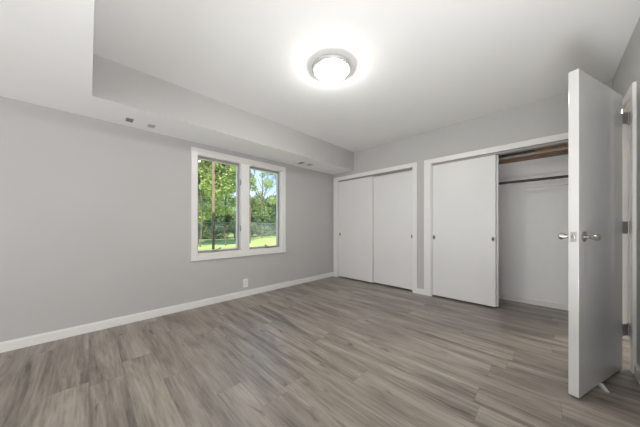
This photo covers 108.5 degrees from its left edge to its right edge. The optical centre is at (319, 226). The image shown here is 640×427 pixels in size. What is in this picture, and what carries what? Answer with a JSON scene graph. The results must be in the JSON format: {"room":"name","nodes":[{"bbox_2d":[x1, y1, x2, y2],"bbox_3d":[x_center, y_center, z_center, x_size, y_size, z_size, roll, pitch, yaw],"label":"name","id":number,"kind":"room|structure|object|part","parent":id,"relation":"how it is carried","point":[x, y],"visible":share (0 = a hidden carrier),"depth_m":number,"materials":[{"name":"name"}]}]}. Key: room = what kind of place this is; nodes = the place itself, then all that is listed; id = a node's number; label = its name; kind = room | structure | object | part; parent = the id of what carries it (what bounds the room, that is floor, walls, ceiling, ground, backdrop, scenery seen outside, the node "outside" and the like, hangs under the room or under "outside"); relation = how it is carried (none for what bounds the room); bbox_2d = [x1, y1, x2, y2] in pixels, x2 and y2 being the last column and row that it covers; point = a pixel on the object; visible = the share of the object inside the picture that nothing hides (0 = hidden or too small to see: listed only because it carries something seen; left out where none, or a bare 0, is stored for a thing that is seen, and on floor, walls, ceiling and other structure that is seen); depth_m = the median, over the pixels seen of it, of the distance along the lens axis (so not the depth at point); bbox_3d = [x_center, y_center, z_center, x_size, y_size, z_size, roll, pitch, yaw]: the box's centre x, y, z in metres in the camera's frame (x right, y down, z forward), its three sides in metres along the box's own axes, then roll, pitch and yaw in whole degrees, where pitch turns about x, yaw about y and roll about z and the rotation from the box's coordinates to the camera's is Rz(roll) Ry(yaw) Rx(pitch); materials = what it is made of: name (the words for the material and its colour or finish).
{"room":"empty bedroom","nodes":[
{"label":"empty bedroom","id":0,"kind":"room"},
{"bbox_2d":[0,96,332,341],"bbox_3d":[-1.543,-0.192,3.131,0.140,2.483,8.940,0,0,45],"label":"wall","id":1,"kind":"structure","parent":0,"point":[95,214],"depth_m":2.36,"materials":[{"name":"paint"}]},
{"bbox_2d":[0,272,332,352],"bbox_3d":[-2.135,1.008,2.428,0.013,0.085,6.827,0,0,45],"label":"baseboard","id":2,"kind":"structure","parent":1,"relation":"attached to","point":[5,346],"depth_m":2.50,"materials":[{"name":"paint"}]},
{"bbox_2d":[190,146,285,260],"bbox_3d":[-1.159,-0.283,3.491,0.176,1.458,1.488,0,0,45],"label":"window","id":3,"kind":"structure","parent":1,"relation":"in","point":[243,248],"depth_m":3.43,"materials":[{"name":"paint"}]},
{"bbox_3d":[-1.444,-0.286,3.265,0.037,1.284,0.595,0,0,45],"label":"sash","id":4,"kind":"part","parent":3,"relation":"part of","materials":[{"name":"paint"}]},
{"bbox_3d":[-1.422,-0.286,3.243,0.014,1.282,0.591,0,0,45],"label":"screen frame","id":5,"kind":"part","parent":3,"relation":"part of","materials":[{"name":"grey metal"}]},
{"bbox_3d":[-0.933,-0.286,3.777,0.037,1.284,0.591,0,0,45],"label":"sash","id":6,"kind":"part","parent":3,"relation":"part of","materials":[{"name":"paint"}]},
{"bbox_3d":[-0.912,-0.286,3.755,0.014,1.282,0.587,0,0,45],"label":"screen frame","id":7,"kind":"part","parent":3,"relation":"part of","materials":[{"name":"grey metal"}]},
{"bbox_2d":[243,278,247,287],"bbox_3d":[-1.116,0.852,3.454,0.010,0.126,0.080,0,0,45],"label":"wall outlet","id":8,"kind":"object","parent":1,"relation":"attached to","point":[245,281],"visible":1,"depth_m":3.45,"materials":[{"name":"white plastic"}]},
{"bbox_2d":[0,0,353,174],"bbox_3d":[-0.840,-1.257,1.138,3.670,0.352,6.827,0,0,45],"label":"ceiling","id":9,"kind":"structure","parent":0,"point":[47,58],"depth_m":2.04,"materials":[{"name":"paint"}]},
{"bbox_2d":[125,117,133,122],"bbox_3d":[-1.939,-1.079,2.344,0.100,0.004,0.060,0,0,45],"label":"ceiling vent","id":10,"kind":"object","parent":9,"relation":"in","point":[126,119],"visible":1,"depth_m":2.35,"materials":[{"name":"grey metal"}]},
{"bbox_2d":[0,276,639,426],"bbox_3d":[0.311,1.110,1.285,5.373,0.120,8.940,0,0,45],"label":"floor","id":11,"kind":"structure","parent":0,"point":[332,351],"depth_m":1.67,"materials":[{"name":"grey plastic"}]},
{"bbox_2d":[598,383,608,392],"bbox_3d":[1.830,1.040,1.484,0.022,0.020,0.064,0,0,24],"label":"door stop","id":12,"kind":"object","parent":11,"relation":"on","point":[601,385],"visible":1,"depth_m":1.49,"materials":[{"name":"white rubber"}]},
{"bbox_2d":[93,0,639,151],"bbox_3d":[0.311,-1.508,1.285,5.373,0.150,8.940,0,0,45],"label":"ceiling","id":13,"kind":"structure","parent":0,"point":[419,66],"depth_m":1.90,"materials":[{"name":"paint"}]},
{"bbox_2d":[312,54,351,82],"bbox_3d":[0.105,-1.385,2.078,0.358,0.095,0.358,0,0,45],"label":"ceiling lamp","id":14,"kind":"object","parent":13,"relation":"attached to","point":[328,68],"visible":1,"depth_m":2.00,"materials":[{"name":"white glass"}]},
{"bbox_3d":[0.105,-1.371,2.078,0.291,0.065,0.291,0,0,45],"label":"lamp shade","id":15,"kind":"part","parent":14,"relation":"part of","materials":[{"name":"white glass"}]},
{"bbox_2d":[333,80,611,288],"bbox_3d":[1.609,-0.192,3.597,3.670,2.483,0.115,0,0,45],"label":"wall","id":16,"kind":"structure","parent":0,"point":[549,116],"depth_m":3.21,"materials":[{"name":"paint"}]},
{"bbox_2d":[339,176,372,282],"bbox_3d":[0.681,0.060,4.487,0.804,1.935,0.038,0,0,45],"label":"door","id":17,"kind":"structure","parent":16,"relation":"in","point":[355,196],"depth_m":4.44,"materials":[{"name":"paint"}]},
{"bbox_2d":[334,162,416,292],"bbox_3d":[0.943,0.024,4.249,1.736,2.053,0.131,0,0,45],"label":"trim","id":18,"kind":"structure","parent":16,"relation":"attached to","point":[413,165],"depth_m":3.92,"materials":[{"name":"paint"}]},
{"bbox_2d":[333,272,423,294],"bbox_3d":[1.569,1.008,3.547,3.657,0.085,0.013,0,0,45],"label":"baseboard","id":19,"kind":"structure","parent":16,"relation":"attached to","point":[419,290],"depth_m":3.57,"materials":[{"name":"paint"}]},
{"bbox_2d":[373,170,411,289],"bbox_3d":[1.248,0.060,3.977,0.759,1.935,0.038,0,0,45],"label":"door","id":20,"kind":"structure","parent":16,"relation":"in","point":[392,193],"depth_m":3.94,"materials":[{"name":"paint"}]},
{"bbox_2d":[432,155,495,306],"bbox_3d":[1.969,0.060,3.204,0.762,1.935,0.038,0,0,45],"label":"door","id":21,"kind":"structure","parent":16,"relation":"in","point":[463,192],"depth_m":3.17,"materials":[{"name":"paint"}]},
{"bbox_2d":[424,132,567,295],"bbox_3d":[2.247,0.024,2.951,1.736,2.053,0.131,0,0,45],"label":"trim","id":22,"kind":"structure","parent":16,"relation":"attached to","point":[428,164],"depth_m":3.37,"materials":[{"name":"paint"}]},
{"bbox_2d":[496,155,498,306],"bbox_3d":[2.009,0.060,3.223,0.778,1.935,0.034,0,0,45],"label":"door","id":23,"kind":"structure","parent":16,"relation":"in","point":[497,156],"depth_m":2.95,"materials":[{"name":"paint"}]},
{"bbox_2d":[499,144,567,304],"bbox_3d":[1.893,-0.192,3.800,3.785,2.483,0.573,0,0,45],"label":"wall","id":24,"kind":"structure","parent":0,"point":[533,261],"depth_m":3.09,"materials":[{"name":"paint"}]},
{"bbox_2d":[499,147,567,169],"bbox_3d":[2.528,-0.867,3.193,1.797,0.090,0.337,0,0,45],"label":"closet shelf","id":25,"kind":"object","parent":24,"relation":"attached to","point":[559,154],"visible":0.29,"depth_m":2.99,"materials":[{"name":"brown wood"}]},
{"bbox_2d":[535,144,567,151],"bbox_3d":[2.910,-0.929,2.719,0.547,0.038,0.160,0,0,45],"label":"wooden board","id":26,"kind":"object","parent":25,"relation":"on","point":[565,145],"visible":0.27,"depth_m":2.75,"materials":[{"name":"brown wood"}]},
{"bbox_2d":[499,294,567,310],"bbox_3d":[1.979,1.015,3.969,3.670,0.070,0.013,0,0,45],"label":"baseboard","id":27,"kind":"structure","parent":24,"relation":"attached to","point":[501,296],"depth_m":3.08,"materials":[{"name":"paint"}]},
{"bbox_2d":[499,175,567,184],"bbox_3d":[2.425,-0.575,3.089,1.797,0.064,0.064,0,0,45],"label":"closet rod","id":28,"kind":"object","parent":24,"relation":"attached to","point":[563,176],"visible":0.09,"depth_m":2.84,"materials":[{"name":"grey metal"}]},
{"bbox_2d":[525,180,567,187],"bbox_3d":[3.035,-0.541,2.905,0.672,0.053,0.030,0,0,45],"label":"cleat","id":29,"kind":"object","parent":24,"relation":"attached to","point":[557,183],"visible":0.56,"depth_m":2.98,"materials":[{"name":"paint"}]},
{"bbox_2d":[612,17,639,366],"bbox_3d":[0.492,-0.192,-0.206,0.115,2.483,7.082,0,0,45],"label":"wall","id":30,"kind":"structure","parent":0,"point":[628,70],"depth_m":1.61,"materials":[{"name":"paint"}]},
{"bbox_2d":[558,68,629,397],"bbox_3d":[1.906,0.043,1.561,0.794,1.990,0.176,0,0,-23],"label":"door","id":31,"kind":"structure","parent":30,"relation":"in","point":[596,117],"depth_m":1.48,"materials":[{"name":"paint"}]},
{"bbox_3d":[1.582,0.065,1.490,0.043,0.043,0.054,0,0,-24],"label":"knob","id":32,"kind":"part","parent":31,"relation":"part of","materials":[{"name":"silver metal"}]},
{"bbox_3d":[1.550,0.065,1.409,0.002,0.060,0.026,0,0,-24],"label":"latch plate","id":33,"kind":"part","parent":31,"relation":"part of","materials":[{"name":"silver metal"}]},
{"bbox_3d":[1.632,0.065,1.379,0.043,0.043,0.054,0,0,-24],"label":"knob","id":34,"kind":"part","parent":31,"relation":"part of","materials":[{"name":"silver metal"}]},
{"bbox_2d":[622,81,636,373],"bbox_3d":[2.582,0.011,1.905,0.133,2.077,0.873,0,0,45],"label":"trim","id":35,"kind":"structure","parent":30,"relation":"attached to","point":[629,132],"depth_m":1.68,"materials":[{"name":"paint"}]},
{"bbox_2d":[634,362,639,383],"bbox_3d":[0.141,1.008,-0.469,0.013,0.085,5.935,0,0,45],"label":"baseboard","id":36,"kind":"structure","parent":30,"relation":"attached to","point":[636,367],"depth_m":1.58,"materials":[{"name":"paint"}]},
{"label":"outside","id":37,"kind":"structure","parent":0,"visible":0},
{"bbox_2d":[198,228,275,249],"bbox_3d":[-20.738,1.000,45.351,86.607,0.300,85.000,0,0,45],"label":"lawn","id":38,"kind":"structure","parent":37,"point":[259,241],"depth_m":12.00,"materials":[{"name":"green plant"}]},
{"bbox_2d":[198,204,211,238],"bbox_3d":[-7.726,-0.283,15.264,1.574,2.469,1.558,0,0,45],"label":"shrub","id":39,"kind":"object","parent":38,"relation":"on","point":[203,210],"visible":0.31,"depth_m":15.02,"materials":[{"name":"green plant"}]},
{"bbox_2d":[198,179,216,221],"bbox_3d":[-13.098,-2.886,22.452,6.389,7.676,6.322,0,0,45],"label":"broadleaf tree","id":40,"kind":"object","parent":38,"relation":"on","point":[205,200],"visible":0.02,"depth_m":22.90,"materials":[{"name":"green plant"}]},
{"bbox_2d":[212,162,214,248],"bbox_3d":[-1.991,-0.750,4.300,0.040,3.200,0.040,0,0,45],"label":"wooden post","id":41,"kind":"object","parent":38,"relation":"on","point":[213,163],"visible":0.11,"depth_m":4.28,"materials":[{"name":"brown wood"}]},
{"bbox_2d":[198,177,234,226],"bbox_3d":[-12.701,-3.063,27.085,6.364,8.032,6.692,0,0,45],"label":"broadleaf tree","id":42,"kind":"object","parent":38,"relation":"on","point":[211,177],"visible":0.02,"depth_m":26.49,"materials":[{"name":"green plant"}]},
{"bbox_2d":[198,159,235,246],"bbox_3d":[-4.702,-1.831,9.395,2.881,5.567,2.797,0,0,-7],"label":"broadleaf tree","id":43,"kind":"object","parent":38,"relation":"on","point":[201,183],"visible":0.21,"depth_m":9.28,"materials":[{"name":"green plant"}]},
{"bbox_2d":[198,160,235,245],"bbox_3d":[-4.077,-1.711,9.865,2.344,5.328,1.768,0,0,-8],"label":"broadleaf tree","id":44,"kind":"object","parent":38,"relation":"on","point":[233,180],"visible":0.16,"depth_m":9.50,"materials":[{"name":"green plant"}]},
{"bbox_2d":[207,206,232,238],"bbox_3d":[-6.740,-0.255,15.304,1.714,2.417,1.605,0,0,-2],"label":"shrub","id":45,"kind":"object","parent":38,"relation":"on","point":[220,218],"visible":0.49,"depth_m":15.12,"materials":[{"name":"green plant"}]},
{"bbox_2d":[225,211,235,236],"bbox_3d":[-6.062,-0.185,16.331,1.551,2.275,1.507,0,0,19],"label":"shrub","id":46,"kind":"object","parent":38,"relation":"on","point":[232,218],"visible":0.48,"depth_m":15.95,"materials":[{"name":"green plant"}]},
{"bbox_2d":[198,222,275,242],"bbox_3d":[-4.731,0.325,14.431,0.053,1.150,11.166,0,0,27],"label":"fence","id":47,"kind":"object","parent":38,"relation":"on","point":[202,222],"visible":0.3,"depth_m":13.64,"materials":[{"name":"silver metal"}]},
{"bbox_3d":[-4.725,-0.200,14.444,0.042,0.044,11.138,0,0,27],"label":"rail","id":48,"kind":"part","parent":47,"relation":"part of","materials":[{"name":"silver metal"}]},
{"bbox_2d":[220,194,264,222],"bbox_3d":[-9.992,-1.838,32.077,6.535,5.588,6.407,0,0,45],"label":"broadleaf tree","id":49,"kind":"object","parent":38,"relation":"on","point":[253,199],"visible":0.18,"depth_m":30.30,"materials":[{"name":"green plant"}]},
{"bbox_2d":[250,169,257,242],"bbox_3d":[-3.621,-1.603,11.496,1.629,5.108,1.199,0,0,45],"label":"slender tree","id":50,"kind":"object","parent":38,"relation":"on","point":[253,187],"visible":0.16,"depth_m":11.57,"materials":[{"name":"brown plant"}]},
{"bbox_2d":[251,211,256,234],"bbox_3d":[-5.496,-0.241,17.528,1.491,2.385,1.788,0,0,-17],"label":"shrub","id":51,"kind":"object","parent":38,"relation":"on","point":[253,217],"visible":0.15,"depth_m":17.41,"materials":[{"name":"green plant"}]},
{"bbox_2d":[250,170,275,230],"bbox_3d":[-5.896,-2.977,24.244,4.597,7.856,4.335,0,0,45],"label":"broadleaf tree","id":52,"kind":"object","parent":38,"relation":"on","point":[266,183],"visible":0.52,"depth_m":23.99,"materials":[{"name":"green plant"}]},
{"bbox_2d":[254,212,271,235],"bbox_3d":[-4.776,-0.156,18.982,1.633,2.216,1.606,0,0,45],"label":"shrub","id":53,"kind":"object","parent":38,"relation":"on","point":[261,218],"visible":0.73,"depth_m":18.73,"materials":[{"name":"green plant"}]},
{"bbox_2d":[260,194,275,226],"bbox_3d":[-5.909,-1.788,32.133,7.509,5.480,6.346,0,0,45],"label":"broadleaf tree","id":54,"kind":"object","parent":38,"relation":"on","point":[272,205],"visible":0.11,"depth_m":30.09,"materials":[{"name":"green plant"}]},
{"bbox_2d":[267,211,275,234],"bbox_3d":[-4.000,-0.202,20.615,1.670,2.308,1.643,0,0,45],"label":"shrub","id":55,"kind":"object","parent":38,"relation":"on","point":[273,215],"visible":0.39,"depth_m":20.32,"materials":[{"name":"green plant"}]}
]}

